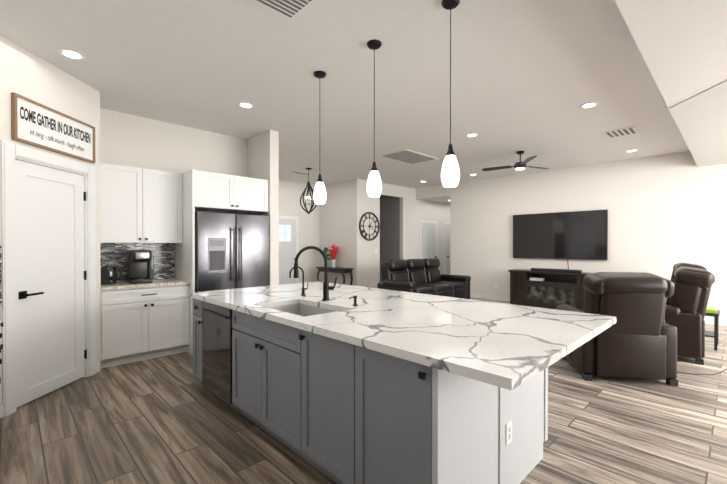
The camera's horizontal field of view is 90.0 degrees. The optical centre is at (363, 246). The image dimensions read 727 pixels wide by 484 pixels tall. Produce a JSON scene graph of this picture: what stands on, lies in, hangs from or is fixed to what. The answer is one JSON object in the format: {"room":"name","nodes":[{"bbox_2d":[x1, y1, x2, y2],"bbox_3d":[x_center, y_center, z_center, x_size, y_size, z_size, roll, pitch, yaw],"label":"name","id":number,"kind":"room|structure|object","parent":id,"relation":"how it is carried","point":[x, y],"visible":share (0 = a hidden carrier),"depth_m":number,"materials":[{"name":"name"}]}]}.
{"room":"kitchen","nodes":[
{"label":"kitchen","id":0,"kind":"room"},
{"bbox_2d":[0,35,98,404],"bbox_3d":[-2.955,-0.166,2.992,0.120,3.050,1.910,0,0,1],"label":"wall","id":1,"kind":"structure","parent":0,"point":[27,74],"depth_m":3.28,"materials":[{"name":"paint"}]},
{"bbox_2d":[0,140,95,416],"bbox_3d":[-2.913,0.249,3.399,0.152,2.215,0.990,0,0,1],"label":"door","id":2,"kind":"structure","parent":1,"relation":"attached to","point":[48,252],"depth_m":3.32,"materials":[{"name":"white wood"}]},
{"bbox_2d":[11,92,94,162],"bbox_3d":[-2.871,-1.078,3.423,0.032,0.384,0.879,0,0,1],"label":"kitchen sign","id":3,"kind":"object","parent":1,"relation":"attached to","point":[36,124],"visible":1,"depth_m":3.33,"materials":[{"name":"white"}]},
{"bbox_2d":[97,90,100,370],"bbox_3d":[-3.095,-0.172,4.152,0.060,3.050,0.590,0,0,-44],"label":"wall","id":4,"kind":"structure","parent":0,"point":[98,92],"depth_m":3.95,"materials":[{"name":"paint"}]},
{"bbox_2d":[101,108,244,176],"bbox_3d":[-2.579,-0.178,5.163,2.210,3.050,0.120,0,0,-44],"label":"wall","id":5,"kind":"structure","parent":0,"point":[124,139],"depth_m":4.96,"materials":[{"name":"paint"}]},
{"bbox_2d":[100,163,151,242],"bbox_3d":[-2.980,-0.511,4.456,0.523,0.925,0.328,0,0,-44],"label":"upper cabinet","id":6,"kind":"object","parent":5,"relation":"attached to","point":[123,189],"depth_m":4.35,"materials":[{"name":"white wood"}]},
{"bbox_2d":[148,169,183,242],"bbox_3d":[-2.691,-0.513,4.737,0.523,0.925,0.328,0,0,-44],"label":"upper cabinet","id":7,"kind":"object","parent":5,"relation":"attached to","point":[152,211],"depth_m":4.67,"materials":[{"name":"white wood"}]},
{"bbox_2d":[184,169,239,212],"bbox_3d":[-2.157,-0.745,5.018,0.580,0.464,0.668,0,0,-44],"label":"upper cabinet","id":8,"kind":"object","parent":5,"relation":"attached to","point":[204,191],"depth_m":4.75,"materials":[{"name":"white wood"}]},
{"bbox_2d":[245,130,278,285],"bbox_3d":[-1.548,-0.181,5.587,0.142,3.050,0.690,0,0,-44],"label":"wall","id":9,"kind":"structure","parent":0,"point":[262,150],"depth_m":5.36,"materials":[{"name":"paint"}]},
{"bbox_2d":[224,176,267,213],"bbox_3d":[-1.826,-0.747,5.340,0.581,0.464,0.668,0,0,-44],"label":"upper cabinet","id":10,"kind":"object","parent":9,"relation":"attached to","point":[253,191],"depth_m":5.16,"materials":[{"name":"white wood"}]},
{"bbox_2d":[279,180,319,282],"bbox_3d":[-2.467,-0.201,9.178,3.550,3.050,0.120,0,0,-44],"label":"wall","id":11,"kind":"structure","parent":0,"point":[290,193],"depth_m":9.91,"materials":[{"name":"white paint"}]},
{"bbox_2d":[279,215,298,284],"bbox_3d":[-2.095,0.255,9.387,1.060,2.135,0.103,0,0,-44],"label":"door","id":12,"kind":"structure","parent":11,"relation":"attached to","point":[288,238],"depth_m":9.54,"materials":[{"name":"white"}]},
{"bbox_2d":[0,0,689,188],"bbox_3d":[1.983,-1.765,5.462,13.400,0.120,12.400,0,0,-44],"label":"ceiling","id":13,"kind":"structure","parent":0,"point":[529,77],"depth_m":3.61,"materials":[{"name":"white paint"}]},
{"bbox_2d":[58,48,85,59],"bbox_3d":[-2.553,-1.687,3.185,0.188,0.008,0.188,0,0,37],"label":"recessed light","id":14,"kind":"object","parent":13,"relation":"in","point":[71,54],"depth_m":3.18,"materials":[{"name":"white"}]},
{"bbox_2d":[238,102,253,107],"bbox_3d":[-1.405,-1.693,4.343,0.188,0.008,0.188,0,0,19],"label":"recessed light","id":15,"kind":"object","parent":13,"relation":"in","point":[242,104],"depth_m":4.34,"materials":[{"name":"white"}]},
{"bbox_2d":[249,0,317,20],"bbox_3d":[-0.543,-1.680,2.469,0.333,0.013,0.322,0,0,-44],"label":"ceiling vent","id":16,"kind":"object","parent":13,"relation":"in","point":[290,10],"depth_m":2.53,"materials":[{"name":"white metal"}]},
{"bbox_2d":[300,168,316,213],"bbox_3d":[-1.200,-1.218,7.949,0.373,1.001,0.381,0,0,-44],"label":"pendant light","id":17,"kind":"object","parent":13,"relation":"hanging from","point":[308,185],"visible":0.98,"depth_m":7.93,"materials":[{"name":"black metal"}]},
{"bbox_2d":[313,71,325,203],"bbox_3d":[-0.426,-1.058,3.555,0.128,1.269,0.128,0,0,-44],"label":"pendant light","id":18,"kind":"object","parent":13,"relation":"hanging from","point":[319,195],"visible":1,"depth_m":3.52,"materials":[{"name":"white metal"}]},
{"bbox_2d":[367,39,381,196],"bbox_3d":[0.090,-1.055,3.025,0.128,1.269,0.128,0,0,-44],"label":"pendant light","id":19,"kind":"object","parent":13,"relation":"hanging from","point":[374,186],"visible":1,"depth_m":2.99,"materials":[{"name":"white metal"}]},
{"bbox_2d":[380,149,437,163],"bbox_3d":[0.870,-1.706,6.889,1.005,0.013,0.656,0,0,-44],"label":"ceiling vent","id":20,"kind":"object","parent":13,"relation":"in","point":[407,156],"depth_m":6.83,"materials":[{"name":"white metal"}]},
{"bbox_2d":[441,0,459,186],"bbox_3d":[0.599,-1.052,2.501,0.128,1.269,0.128,0,0,-44],"label":"pendant light","id":21,"kind":"object","parent":13,"relation":"hanging from","point":[450,173],"visible":1,"depth_m":2.47,"materials":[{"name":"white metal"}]},
{"bbox_2d":[466,133,478,136],"bbox_3d":[1.652,-1.700,5.531,0.188,0.008,0.188,0,0,19],"label":"recessed light","id":22,"kind":"object","parent":13,"relation":"in","point":[471,134],"depth_m":5.53,"materials":[{"name":"white"}]},
{"bbox_2d":[482,151,548,170],"bbox_3d":[2.776,-1.550,6.632,1.200,0.321,1.145,0,0,-44],"label":"ceiling fan","id":23,"kind":"object","parent":13,"relation":"hanging from","point":[520,165],"visible":1,"depth_m":6.51,"materials":[{"name":"black metal"}]},
{"bbox_2d":[580,102,598,107],"bbox_3d":[2.696,-1.693,4.343,0.188,0.008,0.188,0,0,37],"label":"recessed light","id":24,"kind":"object","parent":13,"relation":"in","point":[590,104],"depth_m":4.34,"materials":[{"name":"white"}]},
{"bbox_2d":[602,126,639,137],"bbox_3d":[3.798,-1.697,5.366,0.440,0.013,0.402,0,0,-44],"label":"ceiling vent","id":25,"kind":"object","parent":13,"relation":"in","point":[628,130],"depth_m":5.37,"materials":[{"name":"white metal"}]},
{"bbox_2d":[0,297,726,483],"bbox_3d":[1.983,1.385,5.481,13.400,0.080,12.400,0,0,-44],"label":"floor","id":26,"kind":"structure","parent":0,"point":[169,419],"depth_m":2.65,"materials":[{"name":"brown wood"}]},
{"bbox_2d":[0,246,1,313],"bbox_3d":[-2.897,0.220,2.478,0.599,0.455,0.600,0,0,-44],"label":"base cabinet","id":27,"kind":"object","parent":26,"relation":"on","point":[0,246],"depth_m":2.89,"materials":[{"name":"white wood"}]},
{"bbox_2d":[101,283,191,367],"bbox_3d":[-2.748,0.913,4.515,0.926,0.874,0.578,0,0,-44],"label":"base cabinet","id":28,"kind":"object","parent":26,"relation":"on","point":[141,323],"depth_m":4.29,"materials":[{"name":"white wood"}]},
{"bbox_2d":[101,279,191,290],"bbox_3d":[-2.741,0.456,4.505,0.926,0.040,0.598,0,0,-44],"label":"countertop","id":29,"kind":"structure","parent":28,"relation":"on","point":[125,286],"depth_m":4.35,"materials":[{"name":"beige stone"}]},
{"bbox_2d":[101,264,121,284],"bbox_3d":[-2.984,0.316,4.270,0.250,0.240,0.176,0,0,-44],"label":"kettle","id":30,"kind":"object","parent":29,"relation":"on","point":[108,274],"visible":0.88,"depth_m":4.21,"materials":[{"name":"black"}]},
{"bbox_2d":[126,250,153,283],"bbox_3d":[-2.740,0.235,4.489,0.275,0.400,0.325,0,0,-44],"label":"coffee maker","id":31,"kind":"object","parent":29,"relation":"on","point":[139,266],"visible":1,"depth_m":4.43,"materials":[{"name":"black plastic"}]},
{"bbox_2d":[195,211,269,291],"bbox_3d":[-1.944,0.447,5.135,1.015,1.800,0.771,0,0,-44],"label":"refrigerator","id":32,"kind":"object","parent":26,"relation":"on","point":[231,250],"visible":0.42,"depth_m":4.83,"materials":[{"name":"silver metal"}]},
{"bbox_2d":[316,266,353,284],"bbox_3d":[-0.763,0.931,9.531,0.355,0.790,1.127,0,0,-44],"label":"console table","id":33,"kind":"object","parent":26,"relation":"on","point":[342,270],"visible":0.48,"depth_m":9.24,"materials":[{"name":"black wood"}]},
{"bbox_2d":[320,245,337,266],"bbox_3d":[-0.912,0.237,9.691,0.288,0.596,0.622,0,0,-44],"label":"vases","id":34,"kind":"object","parent":33,"relation":"on","point":[333,250],"visible":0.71,"depth_m":9.52,"materials":[{"name":"clear glass"}]},
{"bbox_2d":[191,297,549,483],"bbox_3d":[-0.224,0.922,2.950,1.310,0.876,2.825,0,0,-44],"label":"kitchen island","id":35,"kind":"object","parent":26,"relation":"on","point":[379,386],"depth_m":1.97,"materials":[{"name":"grey wood"}]},
{"bbox_2d":[189,281,616,392],"bbox_3d":[-0.029,0.464,2.925,1.560,0.040,3.150,0,0,-44],"label":"island countertop","id":36,"kind":"structure","parent":35,"relation":"on","point":[504,346],"depth_m":2.11,"materials":[{"name":"white stone"}]},
{"bbox_2d":[289,246,357,305],"bbox_3d":[-0.389,0.217,2.978,0.328,0.453,0.811,0,0,-44],"label":"faucet","id":37,"kind":"object","parent":36,"relation":"on","point":[326,287],"visible":1,"depth_m":3.01,"materials":[{"name":"black metal"}]},
{"bbox_2d":[377,258,470,298],"bbox_3d":[1.352,0.799,8.034,2.266,1.063,1.056,0,0,-44],"label":"sofa","id":38,"kind":"object","parent":26,"relation":"on","point":[422,276],"visible":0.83,"depth_m":7.94,"materials":[{"name":"black leather"}]},
{"bbox_2d":[508,268,594,310],"bbox_3d":[4.122,0.901,7.893,0.425,0.860,1.800,0,0,-44],"label":"tv console","id":39,"kind":"object","parent":26,"relation":"on","point":[548,288],"visible":0.88,"depth_m":7.88,"materials":[{"name":"black wood"}]},
{"bbox_2d":[470,293,726,325],"bbox_3d":[5.476,1.287,6.827,0.014,0.100,8.860,0,0,-44],"label":"baseboard","id":40,"kind":"structure","parent":26,"relation":"on","point":[706,320],"depth_m":8.92,"materials":[{"name":"white wood"}]},
{"bbox_2d":[556,272,677,385],"bbox_3d":[2.724,0.806,3.984,0.870,1.095,0.993,0,0,11],"label":"recliner","id":41,"kind":"object","parent":26,"relation":"on","point":[638,339],"visible":0.71,"depth_m":3.58,"materials":[{"name":"brown leather"}]},
{"bbox_2d":[671,262,706,278],"bbox_3d":[4.812,0.795,5.841,0.993,1.095,0.870,0,0,38],"label":"recliner","id":42,"kind":"object","parent":26,"relation":"on","point":[681,264],"visible":0.15,"depth_m":5.46,"materials":[{"name":"brown leather"}]},
{"bbox_2d":[664,267,714,364],"bbox_3d":[3.842,0.802,4.716,0.993,1.095,0.870,0,0,38],"label":"recliner","id":43,"kind":"object","parent":26,"relation":"on","point":[686,306],"visible":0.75,"depth_m":4.26,"materials":[{"name":"brown leather"}]},
{"bbox_2d":[677,368,726,374],"bbox_3d":[3.932,1.346,4.227,1.355,0.009,0.557,0,0,-44],"label":"cable","id":44,"kind":"object","parent":26,"relation":"on","point":[703,374],"visible":0.79,"depth_m":3.86,"materials":[{"name":"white plastic"}]},
{"bbox_2d":[705,307,719,350],"bbox_3d":[4.608,1.088,5.018,0.440,0.520,0.440,0,0,-44],"label":"side table","id":45,"kind":"object","parent":26,"relation":"on","point":[714,312],"visible":0.48,"depth_m":4.77,"materials":[{"name":"black wood"}]},
{"bbox_2d":[320,179,450,287],"bbox_3d":[1.252,-0.216,11.637,5.450,3.050,1.540,0,0,-44],"label":"wall","id":46,"kind":"structure","parent":0,"point":[346,206],"depth_m":9.74,"materials":[{"name":"white paint"}]},
{"bbox_2d":[359,212,379,240],"bbox_3d":[0.159,-0.538,9.467,0.744,0.744,0.042,0,0,-44],"label":"wall clock","id":47,"kind":"object","parent":46,"relation":"attached to","point":[369,225],"visible":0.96,"depth_m":9.46,"materials":[{"name":"black metal"}]},
{"bbox_2d":[380,195,399,281],"bbox_3d":[0.510,-0.213,11.174,0.120,3.050,1.670,0,0,-44],"label":"wall","id":48,"kind":"structure","parent":0,"point":[389,228],"depth_m":10.80,"materials":[{"name":"grey paint"}]},
{"bbox_2d":[419,196,450,203],"bbox_3d":[3.110,-1.585,11.526,2.930,0.310,1.200,0,0,-44],"label":"ceiling","id":49,"kind":"structure","parent":0,"point":[441,199],"depth_m":10.92,"materials":[{"name":"white paint"}]},
{"bbox_2d":[416,151,726,319],"bbox_3d":[5.141,-0.190,7.259,0.120,3.050,10.160,0,0,-44],"label":"wall","id":50,"kind":"structure","parent":0,"point":[667,213],"depth_m":7.27,"materials":[{"name":"paint"}]},
{"bbox_2d":[513,209,607,268],"bbox_3d":[4.263,-0.122,8.028,0.066,1.275,1.915,0,0,-44],"label":"wall-mounted tv","id":51,"kind":"object","parent":50,"relation":"attached to","point":[583,235],"visible":0.94,"depth_m":7.91,"materials":[{"name":"black plastic"}]},
{"bbox_2d":[615,0,726,166],"bbox_3d":[4.915,-1.541,2.700,6.550,0.296,3.950,0,0,-44],"label":"ceiling","id":52,"kind":"structure","parent":0,"point":[682,45],"depth_m":2.73,"materials":[{"name":"white paint"}]},
{"bbox_3d":[3.153,-0.215,11.576,3.050,3.050,1.440,0,0,-44],"label":"wall","id":53,"kind":"structure","parent":0,"visible":0},
{"bbox_2d":[420,220,437,258],"bbox_3d":[2.046,0.244,11.303,0.910,2.135,0.050,0,0,-44],"label":"door","id":54,"kind":"structure","parent":53,"relation":"attached to","point":[428,238],"depth_m":11.28,"materials":[{"name":"white wood"}]},
{"bbox_2d":[444,222,449,273],"bbox_3d":[2.978,0.239,12.210,0.950,2.135,0.050,0,0,-44],"label":"door","id":55,"kind":"structure","parent":53,"relation":"attached to","point":[446,224],"depth_m":11.98,"materials":[{"name":"white wood"}]}
]}

